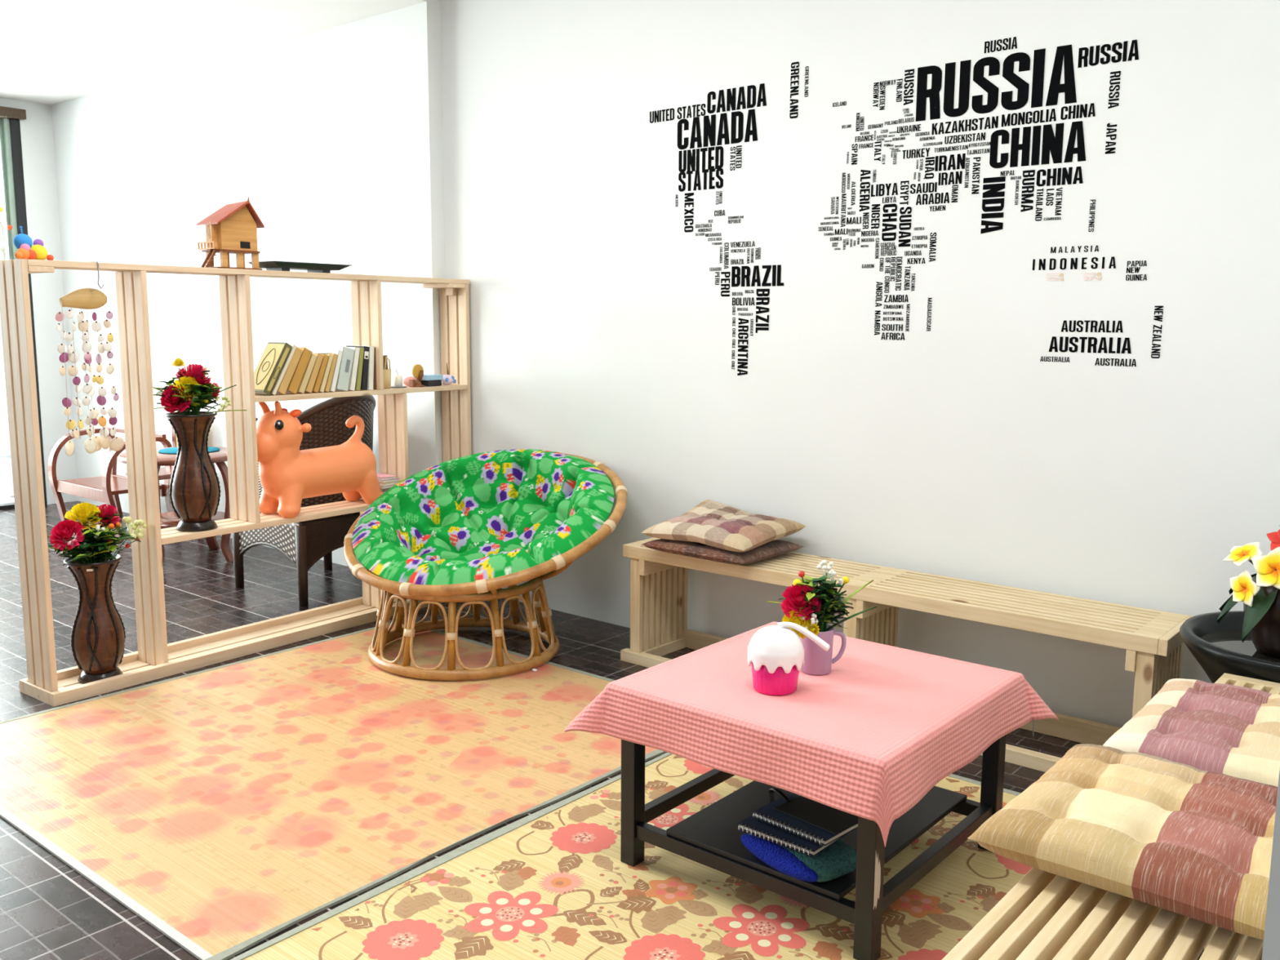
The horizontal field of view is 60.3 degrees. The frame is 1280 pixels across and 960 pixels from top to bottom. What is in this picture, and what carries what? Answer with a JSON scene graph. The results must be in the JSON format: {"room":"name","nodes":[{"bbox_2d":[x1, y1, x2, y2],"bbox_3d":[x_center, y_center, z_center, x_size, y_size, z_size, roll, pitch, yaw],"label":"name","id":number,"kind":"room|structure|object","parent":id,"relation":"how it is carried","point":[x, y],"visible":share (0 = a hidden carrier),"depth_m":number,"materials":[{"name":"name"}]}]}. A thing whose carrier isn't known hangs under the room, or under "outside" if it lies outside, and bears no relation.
{"room":"living room","nodes":[
{"label":"living room","id":0,"kind":"room"},
{"bbox_2d":[0,97,78,504],"bbox_3d":[-6.913,-0.961,5.303,0.170,3.100,7.915,7,11,39],"label":"wall","id":1,"kind":"structure","parent":0,"point":[37,137],"depth_m":8.16,"materials":[{"name":"white paint"}]},
{"bbox_2d":[0,106,47,510],"bbox_3d":[-5.728,-1.033,6.661,0.180,2.868,3.915,7,11,39],"label":"window","id":2,"kind":"structure","parent":1,"relation":"in","point":[14,213],"depth_m":7.95,"materials":[{"name":"glass"}]},
{"bbox_2d":[0,115,12,259],"bbox_3d":[-4.530,-1.887,7.782,0.036,1.352,0.198,7,11,39],"label":"curtain","id":3,"kind":"object","parent":2,"relation":"hanging from","point":[9,227],"visible":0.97,"depth_m":7.82,"materials":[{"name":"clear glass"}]},
{"bbox_2d":[0,0,114,44],"bbox_3d":[-3.397,-2.123,2.308,9.100,0.100,8.100,7,11,39],"label":"ceiling","id":4,"kind":"structure","parent":0,"point":[18,18],"depth_m":6.22,"materials":[{"name":"white paint"}]},
{"bbox_2d":[51,0,444,566],"bbox_3d":[-2.676,-1.186,7.044,4.400,3.100,0.205,7,11,39],"label":"wall","id":5,"kind":"structure","parent":0,"point":[332,136],"depth_m":6.37,"materials":[{"name":"white paint"}]},
{"bbox_2d":[0,0,426,105],"bbox_3d":[-2.890,-2.585,6.452,4.250,0.165,0.675,7,11,39],"label":"ceiling","id":6,"kind":"structure","parent":5,"relation":"attached to","point":[116,43],"depth_m":6.20,"materials":[{"name":"white paint"}]},
{"bbox_2d":[0,501,1204,959],"bbox_3d":[-3.340,1.054,2.703,9.300,0.100,8.100,7,11,39],"label":"floor","id":7,"kind":"structure","parent":0,"point":[49,910],"depth_m":4.75,"materials":[{"name":"tile"}]},
{"bbox_2d":[48,426,171,537],"bbox_3d":[-3.566,-0.005,7.438,0.860,0.643,0.463,7,11,39],"label":"armchair","id":8,"kind":"object","parent":7,"relation":"on","point":[106,488],"visible":0.7,"depth_m":7.38,"materials":[{"name":"brown wood"}]},
{"bbox_2d":[125,425,177,513],"bbox_3d":[-3.042,-0.024,7.060,0.350,0.790,0.345,7,11,39],"label":"wooden chair","id":9,"kind":"object","parent":7,"relation":"on","point":[165,473],"visible":0.08,"depth_m":7.07,"materials":[{"name":"brown wood"}]},
{"bbox_2d":[118,446,233,564],"bbox_3d":[-2.666,0.152,6.437,0.660,0.625,0.660,7,11,39],"label":"round table","id":10,"kind":"object","parent":7,"relation":"on","point":[170,519],"visible":0.33,"depth_m":6.35,"materials":[{"name":"brown wood"}]},
{"bbox_2d":[158,446,220,453],"bbox_3d":[-2.651,-0.176,6.484,0.340,0.009,0.340,7,11,39],"label":"place mat","id":11,"kind":"object","parent":10,"relation":"on","point":[211,449],"visible":0.41,"depth_m":6.44,"materials":[{"name":"blue fabric"}]},
{"bbox_2d":[0,258,471,706],"bbox_3d":[-1.579,-0.099,4.816,0.269,1.598,2.156,6,10,36],"label":"divider","id":12,"kind":"object","parent":7,"relation":"on","point":[155,659],"visible":0.85,"depth_m":4.43,"materials":[{"name":"brown wood"}]},
{"bbox_2d":[13,226,53,260],"bbox_3d":[-2.163,-0.836,3.903,0.078,0.122,0.142,4,9,26],"label":"plush toy","id":13,"kind":"object","parent":12,"relation":"on","point":[22,242],"visible":0.89,"depth_m":3.88,"materials":[{"name":"multicoloured fabric"}]},
{"bbox_2d":[55,260,124,456],"bbox_3d":[-2.056,-0.452,4.105,0.185,0.721,0.128,-1,8,-10],"label":"wind chime","id":14,"kind":"object","parent":12,"relation":"hanging from","point":[86,299],"visible":1,"depth_m":4.10,"materials":[{"name":"multicoloured"}]},
{"bbox_2d":[63,553,125,684],"bbox_3d":[-2.080,0.532,4.220,0.200,0.473,0.200,3,9,17],"label":"vase","id":15,"kind":"object","parent":12,"relation":"on","point":[98,636],"visible":0.95,"depth_m":4.16,"materials":[{"name":"brown ceramic"}]},
{"bbox_2d":[47,502,146,569],"bbox_3d":[-2.059,0.232,4.190,0.329,0.307,0.356,7,11,39],"label":"flower bouquet","id":16,"kind":"object","parent":15,"relation":"in","point":[91,541],"visible":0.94,"depth_m":4.13,"materials":[{"name":"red plant"}]},
{"bbox_2d":[164,411,220,532],"bbox_3d":[-1.816,-0.036,4.487,0.200,0.473,0.200,-3,9,-23],"label":"vase","id":17,"kind":"object","parent":12,"relation":"on","point":[194,489],"visible":0.98,"depth_m":4.43,"materials":[{"name":"brown wood"}]},
{"bbox_2d":[152,357,246,415],"bbox_3d":[-1.781,-0.346,4.446,0.324,0.293,0.300,-1,8,-8],"label":"flower bouquet","id":18,"kind":"object","parent":17,"relation":"in","point":[193,392],"visible":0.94,"depth_m":4.39,"materials":[{"name":"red plant"}]},
{"bbox_2d":[195,196,264,270],"bbox_3d":[-1.691,-1.010,4.505,0.161,0.292,0.265,6,10,36],"label":"house","id":19,"kind":"object","parent":12,"relation":"on","point":[232,228],"visible":0.97,"depth_m":4.48,"materials":[{"name":"brown wood"}]},
{"bbox_2d":[160,497,369,544],"bbox_3d":[-1.448,0.141,5.026,0.190,0.025,1.659,6,10,36],"label":"shelf","id":20,"kind":"object","parent":12,"relation":"attached to","point":[236,523],"depth_m":4.71,"materials":[{"name":"brown wood"}]},
{"bbox_2d":[253,342,292,395],"bbox_3d":[-1.590,-0.478,4.728,0.133,0.222,0.151,6,10,36],"label":"book","id":21,"kind":"object","parent":12,"relation":"on","point":[275,354],"visible":0.96,"depth_m":4.70,"materials":[{"name":"paper"}]},
{"bbox_2d":[270,344,297,395],"bbox_3d":[-1.572,-0.477,4.755,0.130,0.212,0.132,6,10,36],"label":"book","id":22,"kind":"object","parent":12,"relation":"on","point":[275,388],"visible":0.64,"depth_m":4.71,"materials":[{"name":"paper"}]},
{"bbox_2d":[275,346,302,395],"bbox_3d":[-1.555,-0.476,4.779,0.130,0.203,0.136,6,10,36],"label":"book","id":23,"kind":"object","parent":12,"relation":"on","point":[286,379],"visible":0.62,"depth_m":4.74,"materials":[{"name":"paper"}]},
{"bbox_2d":[246,260,351,273],"bbox_3d":[-1.482,-0.925,4.812,0.195,0.039,0.405,6,10,36],"label":"tray","id":24,"kind":"object","parent":12,"relation":"on","point":[268,265],"visible":0.98,"depth_m":4.72,"materials":[{"name":"black paint"}]},
{"bbox_2d":[285,346,312,394],"bbox_3d":[-1.525,-0.480,4.819,0.130,0.200,0.133,6,10,36],"label":"book","id":25,"kind":"object","parent":12,"relation":"on","point":[296,379],"visible":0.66,"depth_m":4.78,"materials":[{"name":"paper"}]},
{"bbox_2d":[296,353,316,393],"bbox_3d":[-1.501,-0.470,4.851,0.130,0.172,0.102,6,10,36],"label":"book","id":26,"kind":"object","parent":12,"relation":"on","point":[302,387],"visible":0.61,"depth_m":4.81,"materials":[{"name":"paper"}]},
{"bbox_2d":[304,353,324,393],"bbox_3d":[-1.480,-0.474,4.880,0.130,0.173,0.101,6,10,36],"label":"book","id":27,"kind":"object","parent":12,"relation":"on","point":[311,382],"visible":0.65,"depth_m":4.84,"materials":[{"name":"paper"}]},
{"bbox_2d":[256,400,382,518],"bbox_3d":[-1.466,-0.113,4.957,0.246,0.512,0.641,6,10,36],"label":"toy","id":28,"kind":"object","parent":12,"relation":"on","point":[288,475],"visible":0.95,"depth_m":4.82,"materials":[{"name":"orange plastic"}]},
{"bbox_2d":[311,354,328,392],"bbox_3d":[-1.459,-0.477,4.907,0.130,0.169,0.090,6,10,36],"label":"book","id":29,"kind":"object","parent":12,"relation":"on","point":[318,380],"visible":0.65,"depth_m":4.87,"materials":[{"name":"paper"}]},
{"bbox_2d":[318,354,333,392],"bbox_3d":[-1.442,-0.479,4.930,0.130,0.169,0.080,6,10,36],"label":"book","id":30,"kind":"object","parent":12,"relation":"on","point":[324,380],"visible":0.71,"depth_m":4.89,"materials":[{"name":"paper"}]},
{"bbox_2d":[315,352,337,392],"bbox_3d":[-1.427,-0.483,4.950,0.130,0.171,0.075,6,10,36],"label":"book","id":31,"kind":"object","parent":12,"relation":"on","point":[327,386],"visible":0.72,"depth_m":4.91,"materials":[{"name":"paper"}]},
{"bbox_2d":[320,349,342,391],"bbox_3d":[-1.409,-0.494,4.972,0.130,0.186,0.074,6,10,36],"label":"book","id":32,"kind":"object","parent":12,"relation":"on","point":[340,353],"visible":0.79,"depth_m":4.93,"materials":[{"name":"paper"}]},
{"bbox_2d":[324,346,355,391],"bbox_3d":[-1.378,-0.507,5.010,0.131,0.201,0.108,6,10,36],"label":"book","id":33,"kind":"object","parent":12,"relation":"on","point":[345,368],"visible":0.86,"depth_m":4.97,"materials":[{"name":"paper"}]},
{"bbox_2d":[345,359,350,372],"bbox_3d":[-1.320,-0.515,4.977,0.001,0.060,0.032,6,10,36],"label":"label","id":34,"kind":"object","parent":33,"relation":"attached to","point":[347,361],"depth_m":4.98,"materials":[{"name":"grey paper"}]},
{"bbox_2d":[346,346,359,391],"bbox_3d":[-1.348,-0.510,5.052,0.130,0.197,0.064,6,10,36],"label":"book","id":35,"kind":"object","parent":12,"relation":"on","point":[355,362],"visible":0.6,"depth_m":5.01,"materials":[{"name":"paper"}]},
{"bbox_2d":[346,345,369,390],"bbox_3d":[-1.311,-0.519,5.099,0.132,0.201,0.052,6,10,36],"label":"book","id":36,"kind":"object","parent":12,"relation":"on","point":[366,357],"visible":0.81,"depth_m":5.06,"materials":[{"name":"paper"}]},
{"bbox_2d":[355,347,364,390],"bbox_3d":[-1.330,-0.513,5.075,0.130,0.195,0.053,6,10,36],"label":"book","id":37,"kind":"object","parent":12,"relation":"on","point":[357,385],"visible":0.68,"depth_m":5.03,"materials":[{"name":"paper"}]},
{"bbox_2d":[254,383,466,402],"bbox_3d":[-1.312,-0.409,5.125,0.190,0.022,1.215,6,10,36],"label":"shelf","id":38,"kind":"object","parent":12,"relation":"attached to","point":[398,393],"depth_m":5.09,"materials":[{"name":"brown wood"}]},
{"bbox_2d":[351,345,374,389],"bbox_3d":[-1.292,-0.523,5.126,0.130,0.202,0.041,6,10,36],"label":"book","id":39,"kind":"object","parent":12,"relation":"on","point":[371,364],"visible":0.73,"depth_m":5.09,"materials":[{"name":"paper"}]},
{"bbox_2d":[373,346,377,389],"bbox_3d":[-1.274,-0.523,5.149,0.130,0.195,0.014,6,10,36],"label":"book","id":40,"kind":"object","parent":12,"relation":"on","point":[375,387],"visible":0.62,"depth_m":5.11,"materials":[{"name":"paper"}]},
{"bbox_2d":[382,355,391,388],"bbox_3d":[-1.208,-0.512,5.215,0.060,0.156,0.060,6,10,36],"label":"pen cup","id":41,"kind":"object","parent":12,"relation":"on","point":[387,372],"visible":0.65,"depth_m":5.20,"materials":[{"name":"wood"}]},
{"bbox_2d":[383,368,391,388],"bbox_3d":[-1.208,-0.480,5.219,0.060,0.090,0.060,6,10,36],"label":"cup","id":42,"kind":"object","parent":41,"relation":"attached to","point":[387,372],"depth_m":5.20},
{"bbox_2d":[391,370,407,387],"bbox_3d":[-1.159,-0.486,5.276,0.086,0.087,0.086,6,10,36],"label":"candle","id":43,"kind":"object","parent":12,"relation":"on","point":[397,379],"visible":0.98,"depth_m":5.26,"materials":[{"name":"beige wax"}]},
{"bbox_2d":[402,376,415,386],"bbox_3d":[-1.124,-0.483,5.391,0.047,0.048,0.090,6,10,36],"label":"pompom","id":44,"kind":"object","parent":12,"relation":"on","point":[406,380],"visible":0.63,"depth_m":5.36,"materials":[{"name":"pink fabric"}]},
{"bbox_2d":[408,364,424,386],"bbox_3d":[-1.080,-0.507,5.346,0.064,0.109,0.074,6,10,36],"label":"carved ornament","id":45,"kind":"object","parent":12,"relation":"on","point":[417,370],"visible":1,"depth_m":5.34,"materials":[{"name":"orange wood"}]},
{"bbox_2d":[421,379,441,386],"bbox_3d":[-1.034,-0.478,5.428,0.070,0.029,0.090,6,10,36],"label":"case","id":46,"kind":"object","parent":12,"relation":"on","point":[438,382],"visible":0.69,"depth_m":5.40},
{"bbox_2d":[413,373,443,380],"bbox_3d":[-1.046,-0.506,5.434,0.100,0.024,0.110,6,10,36],"label":"box","id":47,"kind":"object","parent":46,"relation":"on","point":[428,376],"visible":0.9,"depth_m":5.40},
{"bbox_2d":[440,362,456,385],"bbox_3d":[-0.972,-0.529,5.504,0.063,0.111,0.104,6,10,36],"label":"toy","id":48,"kind":"object","parent":12,"relation":"on","point":[448,379],"visible":0.93,"depth_m":5.50,"materials":[{"name":"purple plastic"}]},
{"bbox_3d":[-1.238,0.082,5.307,0.150,0.012,0.114,6,10,36],"label":"magazine","id":49,"kind":"object","parent":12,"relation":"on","visible":0},
{"bbox_3d":[-1.234,0.070,5.307,0.150,0.012,0.114,6,10,34],"label":"magazine","id":50,"kind":"object","parent":49,"relation":"on","visible":0},
{"bbox_3d":[-1.241,0.058,5.301,0.150,0.012,0.114,7,10,38],"label":"magazine","id":51,"kind":"object","parent":50,"relation":"on","visible":0},
{"bbox_3d":[-1.237,0.045,5.301,0.150,0.012,0.124,6,10,35],"label":"magazine","id":52,"kind":"object","parent":51,"relation":"on","visible":0},
{"bbox_3d":[-1.238,0.032,5.304,0.150,0.012,0.119,7,11,40],"label":"magazine","id":53,"kind":"object","parent":52,"relation":"on","visible":0},
{"bbox_2d":[379,484,395,488],"bbox_3d":[-1.236,0.021,5.293,0.150,0.012,0.134,5,10,31],"label":"magazine","id":54,"kind":"object","parent":53,"relation":"on","point":[393,485],"visible":0.19,"depth_m":5.22,"materials":[{"name":"paper"}]},
{"bbox_2d":[378,480,401,485],"bbox_3d":[-1.237,0.008,5.296,0.150,0.012,0.114,6,10,35],"label":"magazine","id":55,"kind":"object","parent":54,"relation":"on","point":[399,481],"visible":0.36,"depth_m":5.24,"materials":[{"name":"paper"}]},
{"bbox_2d":[378,477,399,482],"bbox_3d":[-1.239,-0.005,5.299,0.150,0.012,0.094,8,11,42],"label":"magazine","id":56,"kind":"object","parent":55,"relation":"on","point":[397,478],"visible":0.43,"depth_m":5.24,"materials":[{"name":"paper"}]},
{"bbox_2d":[377,472,396,479],"bbox_3d":[-1.245,-0.017,5.293,0.150,0.012,0.084,8,12,44],"label":"magazine","id":57,"kind":"object","parent":56,"relation":"on","point":[380,476],"visible":0.71,"depth_m":5.26,"materials":[{"name":"paper"}]},
{"bbox_2d":[231,395,376,606],"bbox_3d":[-1.685,0.050,5.738,0.682,1.039,0.614,7,11,39],"label":"wicker armchair","id":58,"kind":"object","parent":7,"relation":"on","point":[304,543],"visible":0.4,"depth_m":5.46,"materials":[{"name":"brown wicker"}]},
{"bbox_2d":[0,622,666,959],"bbox_3d":[-1.023,0.857,3.776,1.922,0.010,2.030,7,11,39],"label":"mat","id":59,"kind":"object","parent":7,"relation":"on","point":[228,807],"visible":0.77,"depth_m":3.40,"materials":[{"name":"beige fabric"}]},
{"bbox_2d":[343,453,627,680],"bbox_3d":[-0.662,0.320,4.761,1.222,0.778,1.158,6,10,36],"label":"papasan chair","id":60,"kind":"object","parent":59,"relation":"on","point":[473,593],"visible":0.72,"depth_m":4.36,"materials":[{"name":"wicker"}]},
{"bbox_2d":[351,448,614,585],"bbox_3d":[-0.674,0.174,4.760,1.128,0.515,1.065,7,11,39],"label":"cushion","id":61,"kind":"object","parent":60,"relation":"on","point":[473,517],"visible":0.98,"depth_m":4.90,"materials":[{"name":"green fabric"}]},
{"bbox_2d":[343,453,626,596],"bbox_3d":[-0.661,0.203,4.744,1.221,0.533,1.159,7,11,39],"label":"bowl","id":62,"kind":"object","parent":60,"relation":"on","point":[535,575],"depth_m":4.34,"materials":[{"name":"fabric"}]},
{"bbox_2d":[230,752,1032,959],"bbox_3d":[0.195,1.039,2.577,1.510,0.008,2.333,7,11,39],"label":"mat","id":63,"kind":"object","parent":7,"relation":"on","point":[552,882],"visible":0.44,"depth_m":2.65,"materials":[{"name":"beige fabric"}]},
{"bbox_2d":[620,734,1006,959],"bbox_3d":[0.460,0.754,2.881,0.751,0.476,0.751,7,11,39],"label":"coffee table","id":64,"kind":"object","parent":63,"relation":"on","point":[710,837],"visible":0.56,"depth_m":2.76,"materials":[{"name":"black wood"}]},
{"bbox_2d":[740,833,857,882],"bbox_3d":[0.376,0.876,2.617,0.188,0.054,0.270,-6,10,-36],"label":"pouch","id":65,"kind":"object","parent":64,"relation":"on","point":[838,860],"visible":0.73,"depth_m":2.53,"materials":[{"name":"blue fabric"}]},
{"bbox_2d":[737,814,846,857],"bbox_3d":[0.360,0.836,2.634,0.215,0.019,0.156,7,11,40],"label":"spiral notebook","id":66,"kind":"object","parent":65,"relation":"on","point":[751,825],"visible":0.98,"depth_m":2.59,"materials":[{"name":"paper"}]},
{"bbox_2d":[751,793,857,845],"bbox_3d":[0.397,0.817,2.653,0.215,0.019,0.156,8,12,44],"label":"spiral notebook","id":67,"kind":"object","parent":66,"relation":"on","point":[766,813],"visible":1,"depth_m":2.61,"materials":[{"name":"paper"}]},
{"bbox_2d":[768,787,857,835],"bbox_3d":[0.411,0.804,2.685,0.115,0.044,0.249,-7,11,-43],"label":"folder","id":68,"kind":"object","parent":67,"relation":"on","point":[835,821],"visible":0.83,"depth_m":2.66,"materials":[{"name":"black plastic"}]},
{"bbox_2d":[564,622,1058,847],"bbox_3d":[0.457,0.599,2.849,0.924,0.177,0.968,7,11,39],"label":"tablecloth","id":69,"kind":"object","parent":64,"relation":"on","point":[868,737],"visible":0.83,"depth_m":2.64,"materials":[{"name":"pink fabric"}]},
{"bbox_2d":[746,625,804,695],"bbox_3d":[0.338,0.444,2.743,0.141,0.158,0.141,-3,9,-24],"label":"ornament","id":70,"kind":"object","parent":69,"relation":"on","point":[775,654],"visible":0.99,"depth_m":2.69,"materials":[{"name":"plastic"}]},
{"bbox_2d":[751,662,799,695],"bbox_3d":[0.338,0.477,2.748,0.125,0.090,0.125,7,11,39],"label":"cup","id":71,"kind":"object","parent":70,"relation":"attached to","point":[771,678],"depth_m":2.70,"materials":[{"name":"plastic"}]},
{"bbox_2d":[777,622,830,651],"bbox_3d":[0.406,0.388,2.732,0.132,0.073,0.031,1,8,2],"label":"spoon","id":72,"kind":"object","parent":70,"relation":"in","point":[824,646],"visible":1,"depth_m":2.72,"materials":[{"name":"white plastic"}]},
{"bbox_2d":[800,624,846,675],"bbox_3d":[0.471,0.444,2.884,0.107,0.118,0.093,7,11,39],"label":"mug","id":73,"kind":"object","parent":69,"relation":"on","point":[817,661],"visible":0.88,"depth_m":2.86,"materials":[{"name":"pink ceramic"}]},
{"bbox_2d":[764,560,876,639],"bbox_3d":[0.466,0.331,2.874,0.260,0.248,0.150,-3,9,-23],"label":"flower bouquet","id":74,"kind":"object","parent":73,"relation":"in","point":[806,604],"visible":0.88,"depth_m":2.85,"materials":[{"name":"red plant"}]},
{"bbox_2d":[666,780,967,900],"bbox_3d":[0.477,0.874,2.884,0.495,0.014,0.691,7,11,39],"label":"shelf","id":75,"kind":"object","parent":64,"relation":"attached to","point":[712,833],"depth_m":2.76,"materials":[{"name":"black wood"}]},
{"bbox_2d":[620,537,1192,772],"bbox_3d":[0.837,0.591,4.026,2.090,0.490,0.355,7,11,39],"label":"bench","id":76,"kind":"object","parent":7,"relation":"on","point":[1153,642],"visible":0.66,"depth_m":3.80,"materials":[{"name":"brown wood"}]},
{"bbox_2d":[641,538,803,564],"bbox_3d":[0.326,0.259,4.357,0.500,0.061,0.410,8,11,41],"label":"seat cushion","id":77,"kind":"object","parent":76,"relation":"on","point":[777,547],"visible":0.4,"depth_m":4.22,"materials":[{"name":"brown fabric"}]},
{"bbox_2d":[641,499,805,551],"bbox_3d":[0.331,0.180,4.351,0.500,0.112,0.420,8,11,41],"label":"seat cushion","id":78,"kind":"object","parent":77,"relation":"on","point":[710,522],"visible":1,"depth_m":4.26,"materials":[{"name":"brown fabric"}]},
{"bbox_2d":[942,672,1279,959],"bbox_3d":[1.035,0.878,2.042,0.388,0.490,2.050,7,11,39],"label":"bench","id":79,"kind":"object","parent":7,"relation":"on","point":[1046,915],"visible":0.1,"depth_m":1.69,"materials":[{"name":"brown wood"}]},
{"bbox_2d":[967,743,1277,940],"bbox_3d":[0.910,0.596,1.893,0.500,0.106,0.530,7,11,39],"label":"seat cushion","id":80,"kind":"object","parent":79,"relation":"on","point":[1180,838],"visible":0.97,"depth_m":1.80,"materials":[{"name":"beige fabric"}]},
{"bbox_2d":[1102,678,1279,786],"bbox_3d":[1.283,0.539,2.314,0.460,0.102,0.570,7,10,38],"label":"seat cushion","id":81,"kind":"object","parent":79,"relation":"on","point":[1233,731],"visible":0.94,"depth_m":2.25,"materials":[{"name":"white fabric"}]},
{"bbox_2d":[1179,610,1279,683],"bbox_3d":[1.827,0.707,3.076,0.612,0.543,0.612,7,11,39],"label":"basin","id":82,"kind":"object","parent":7,"relation":"on","point":[1219,648],"visible":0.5,"depth_m":3.05,"materials":[{"name":"black ceramic"}]},
{"bbox_2d":[1243,575,1279,657],"bbox_3d":[1.775,0.376,3.034,0.210,0.208,0.210,7,11,39],"label":"flower pot","id":83,"kind":"object","parent":82,"relation":"in","point":[1265,635],"visible":0.44,"depth_m":2.99,"materials":[{"name":"brown ceramic"}]},
{"bbox_2d":[1216,524,1279,643],"bbox_3d":[1.702,0.269,2.988,0.238,0.316,0.376,-3,9,-22],"label":"flowers","id":84,"kind":"object","parent":83,"relation":"in","point":[1243,588],"visible":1,"depth_m":2.97,"materials":[{"name":"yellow plant"}]},
{"bbox_2d":[440,0,1279,728],"bbox_3d":[0.849,-0.753,4.199,4.700,3.100,0.120,7,11,39],"label":"wall","id":85,"kind":"structure","parent":0,"point":[601,327],"depth_m":4.07,"materials":[{"name":"white paint"}]},
{"bbox_2d":[649,36,1163,375],"bbox_3d":[0.846,-0.971,4.092,2.100,1.204,0.002,7,11,39],"label":"wall decal","id":86,"kind":"object","parent":85,"relation":"attached to","point":[1052,144],"visible":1,"depth_m":3.84,"materials":[{"name":"black paper"}]},
{"bbox_2d":[1262,768,1279,959],"bbox_3d":[0.889,-0.295,1.032,0.386,3.100,0.150,7,11,39],"label":"wall pier","id":87,"kind":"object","parent":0,"point":[1271,944],"depth_m":1.20,"materials":[{"name":"white paint"}]},
{"label":"outside","id":88,"kind":"structure","parent":0,"visible":0},
{"bbox_2d":[0,422,14,503],"bbox_3d":[-8.519,0.062,9.476,7.380,0.100,12.000,7,11,39],"label":"ground","id":89,"kind":"structure","parent":88,"point":[5,449],"depth_m":12.14,"materials":[{"name":"white"}]},
{"bbox_2d":[0,221,13,496],"bbox_3d":[-4.933,-1.022,8.670,0.730,2.281,0.722,7,11,39],"label":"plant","id":90,"kind":"object","parent":89,"relation":"on","point":[6,471],"visible":0.11,"depth_m":8.67,"materials":[{"name":"white"}]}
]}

